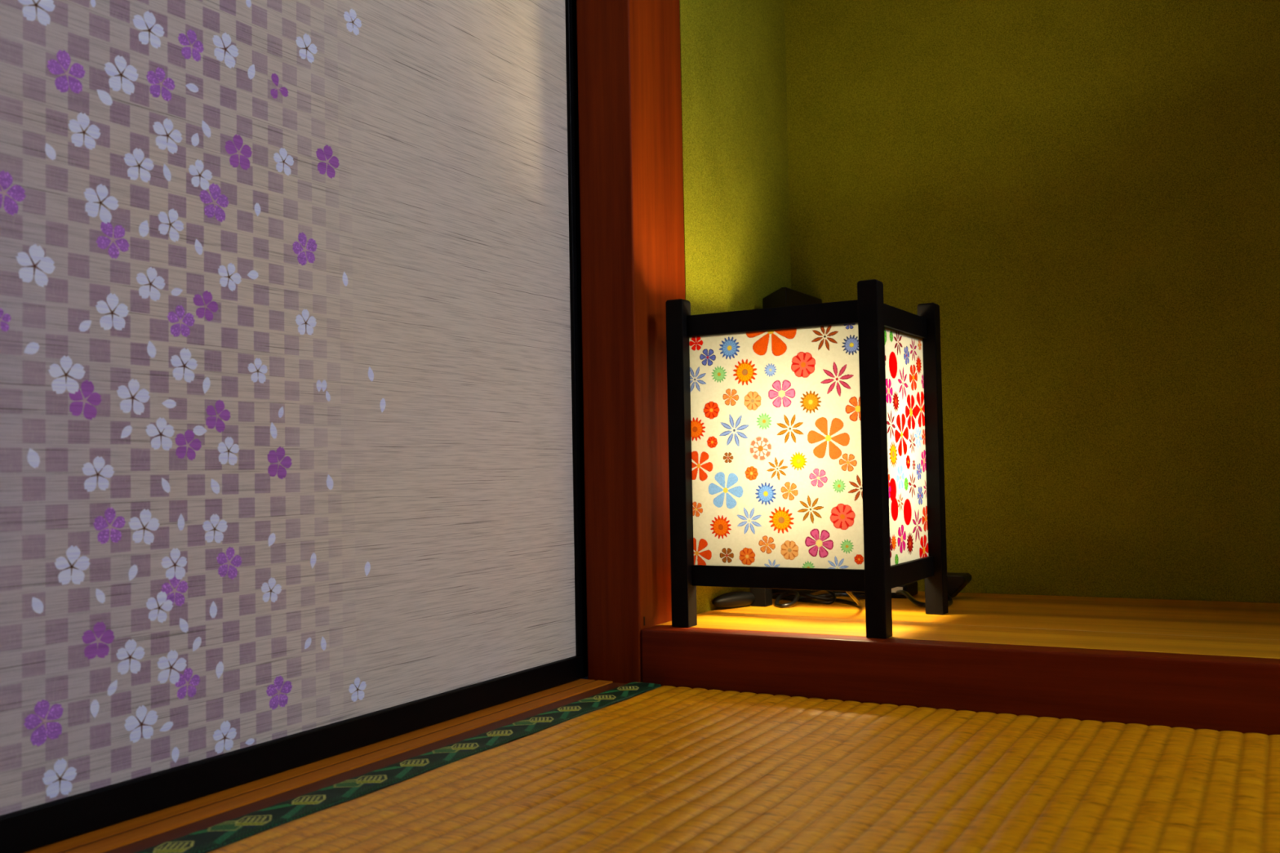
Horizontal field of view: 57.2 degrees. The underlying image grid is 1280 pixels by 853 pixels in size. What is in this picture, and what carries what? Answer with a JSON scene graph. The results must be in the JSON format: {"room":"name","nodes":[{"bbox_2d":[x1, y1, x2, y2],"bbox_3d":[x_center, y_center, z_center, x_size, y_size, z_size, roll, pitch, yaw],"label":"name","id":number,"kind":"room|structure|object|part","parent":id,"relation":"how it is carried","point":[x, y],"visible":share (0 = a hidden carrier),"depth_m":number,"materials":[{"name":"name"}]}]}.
{"room":"traditional dwelling","nodes":[
{"label":"traditional dwelling","id":0,"kind":"room"},
{"bbox_2d":[679,0,791,613],"bbox_3d":[0.070,-0.874,1.398,0.082,2.350,0.300,-2,-2,29],"label":"wall","id":1,"kind":"structure","parent":0,"point":[733,56],"depth_m":1.34,"materials":[{"name":"green paint"}]},
{"bbox_2d":[0,0,587,852],"bbox_3d":[-0.292,-0.645,0.790,0.022,1.759,0.916,-2,-2,29],"label":"door","id":2,"kind":"structure","parent":1,"relation":"in","point":[291,455],"depth_m":0.80,"materials":[{"name":"white paper"}]},
{"bbox_3d":[-0.276,0.223,0.757,0.022,0.022,0.916,-2,-2,29],"label":"rail","id":3,"kind":"part","parent":2,"relation":"part of","materials":[{"name":"black paint"}]},
{"bbox_2d":[23,679,613,852],"bbox_3d":[-0.661,0.230,0.057,0.091,0.030,2.476,-2,-2,29],"label":"trim","id":4,"kind":"structure","parent":1,"relation":"attached to","point":[109,837],"depth_m":0.78,"materials":[{"name":"brown wood"}]},
{"bbox_2d":[102,682,626,852],"bbox_3d":[-0.612,0.228,0.030,0.021,0.029,2.476,-2,-2,29],"label":"trim","id":5,"kind":"structure","parent":1,"relation":"attached to","point":[175,833],"depth_m":0.78,"materials":[{"name":"brown wood"}]},
{"bbox_2d":[576,0,684,684],"bbox_3d":[-0.019,-0.880,1.212,0.060,2.350,0.112,-2,-2,29],"label":"wooden post","id":6,"kind":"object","parent":1,"relation":"attached to","point":[628,59],"depth_m":1.14,"materials":[{"name":"red wood"}]},
{"bbox_2d":[641,626,1279,735],"bbox_3d":[0.509,0.222,0.844,1.142,0.101,0.028,-2,-2,29],"label":"trim","id":7,"kind":"structure","parent":1,"relation":"attached to","point":[1220,693],"depth_m":0.96,"materials":[{"name":"red wood"}]},
{"bbox_2d":[654,590,1279,658],"bbox_3d":[0.607,0.193,1.026,1.142,0.033,0.383,-2,-2,29],"label":"floor","id":8,"kind":"structure","parent":0,"point":[1211,628],"depth_m":1.11,"materials":[{"name":"brown wood"}]},
{"bbox_2d":[711,591,755,608],"bbox_3d":[0.102,0.186,1.263,0.070,0.017,0.019,1,-3,-38],"label":"switch","id":9,"kind":"object","parent":8,"relation":"on","point":[733,599],"visible":1,"depth_m":1.25,"materials":[{"name":"black plastic"}]},
{"bbox_2d":[762,287,822,595],"bbox_3d":[0.187,0.020,1.405,0.030,0.358,0.121,-2,-2,29],"label":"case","id":10,"kind":"object","parent":8,"relation":"on","point":[783,296],"visible":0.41,"depth_m":1.36,"materials":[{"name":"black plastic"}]},
{"bbox_2d":[665,279,948,639],"bbox_3d":[0.168,0.033,1.157,0.211,0.313,0.197,-2,-3,30],"label":"floor lamp","id":11,"kind":"object","parent":8,"relation":"on","point":[806,442],"visible":1,"depth_m":1.09,"materials":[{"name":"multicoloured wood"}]},
{"bbox_3d":[0.040,0.034,1.128,0.018,0.313,0.018,-2,-3,30],"label":"leg","id":12,"kind":"part","parent":11,"relation":"part of","materials":[{"name":"black wood"}]},
{"bbox_3d":[0.129,0.038,1.283,0.018,0.313,0.018,-2,-3,30],"label":"leg","id":13,"kind":"part","parent":11,"relation":"part of","materials":[{"name":"black wood"}]},
{"bbox_3d":[0.122,-0.099,1.088,0.174,0.020,0.009,-2,-3,30],"label":"rail","id":14,"kind":"part","parent":11,"relation":"part of","materials":[{"name":"black wood"}]},
{"bbox_3d":[0.125,0.020,1.084,0.175,0.220,0.001,-2,-3,30],"label":"paper panel","id":15,"kind":"part","parent":11,"relation":"part of","materials":[{"name":"multicoloured paper"}]},
{"bbox_3d":[0.127,0.139,1.079,0.174,0.020,0.009,-2,-3,30],"label":"rail","id":16,"kind":"part","parent":11,"relation":"part of","materials":[{"name":"black wood"}]},
{"bbox_3d":[0.206,0.028,1.032,0.018,0.313,0.018,-2,-3,30],"label":"leg","id":17,"kind":"part","parent":11,"relation":"part of","materials":[{"name":"black wood"}]},
{"bbox_3d":[0.245,-0.101,1.116,0.009,0.020,0.161,-2,-3,30],"label":"rail","id":18,"kind":"part","parent":11,"relation":"part of","materials":[{"name":"black wood"}]},
{"bbox_3d":[0.247,0.019,1.112,0.001,0.220,0.162,-2,-3,30],"label":"paper panel","id":19,"kind":"part","parent":11,"relation":"part of","materials":[{"name":"multicoloured paper"}]},
{"bbox_3d":[0.250,0.138,1.107,0.009,0.020,0.161,-2,-3,30],"label":"rail","id":20,"kind":"part","parent":11,"relation":"part of","materials":[{"name":"black wood"}]},
{"bbox_3d":[0.296,0.032,1.187,0.018,0.313,0.018,-2,-3,30],"label":"leg","id":21,"kind":"part","parent":11,"relation":"part of","materials":[{"name":"black wood"}]},
{"bbox_2d":[772,590,952,608],"bbox_3d":[0.225,0.174,1.284,0.200,0.041,0.203,0,-3,-33],"label":"cable","id":22,"kind":"object","parent":8,"relation":"on","point":[826,598],"visible":0.76,"depth_m":1.29,"materials":[{"name":"black plastic"}]},
{"bbox_2d":[831,581,917,598],"bbox_3d":[0.271,0.188,1.361,0.090,0.015,0.049,-2,-2,29],"label":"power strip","id":23,"kind":"object","parent":8,"relation":"on","point":[911,588],"visible":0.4,"depth_m":1.33,"materials":[{"name":"black plastic"}]},
{"bbox_2d":[946,572,971,597],"bbox_3d":[0.345,0.179,1.315,0.045,0.027,0.034,-2,-2,29],"label":"power adapter","id":24,"kind":"object","parent":8,"relation":"on","point":[957,582],"visible":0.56,"depth_m":1.30,"materials":[{"name":"black plastic"}]},
{"bbox_2d":[784,0,1279,603],"bbox_3d":[0.682,-0.890,1.268,1.280,2.350,0.060,-2,-2,29],"label":"wall","id":25,"kind":"structure","parent":0,"point":[1085,194],"depth_m":1.32,"materials":[{"name":"green paint"}]},
{"bbox_3d":[0.494,0.244,-0.375,2.710,0.025,3.070,-2,-2,29],"label":"floor","id":26,"kind":"structure","parent":0,"visible":0},
{"bbox_2d":[134,682,1279,852],"bbox_3d":[0.464,0.195,-0.554,2.428,0.052,2.464,-2,-2,29],"label":"mat","id":27,"kind":"object","parent":26,"relation":"on","point":[632,767],"visible":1,"depth_m":0.73,"materials":[{"name":"beige wicker"}]}
]}

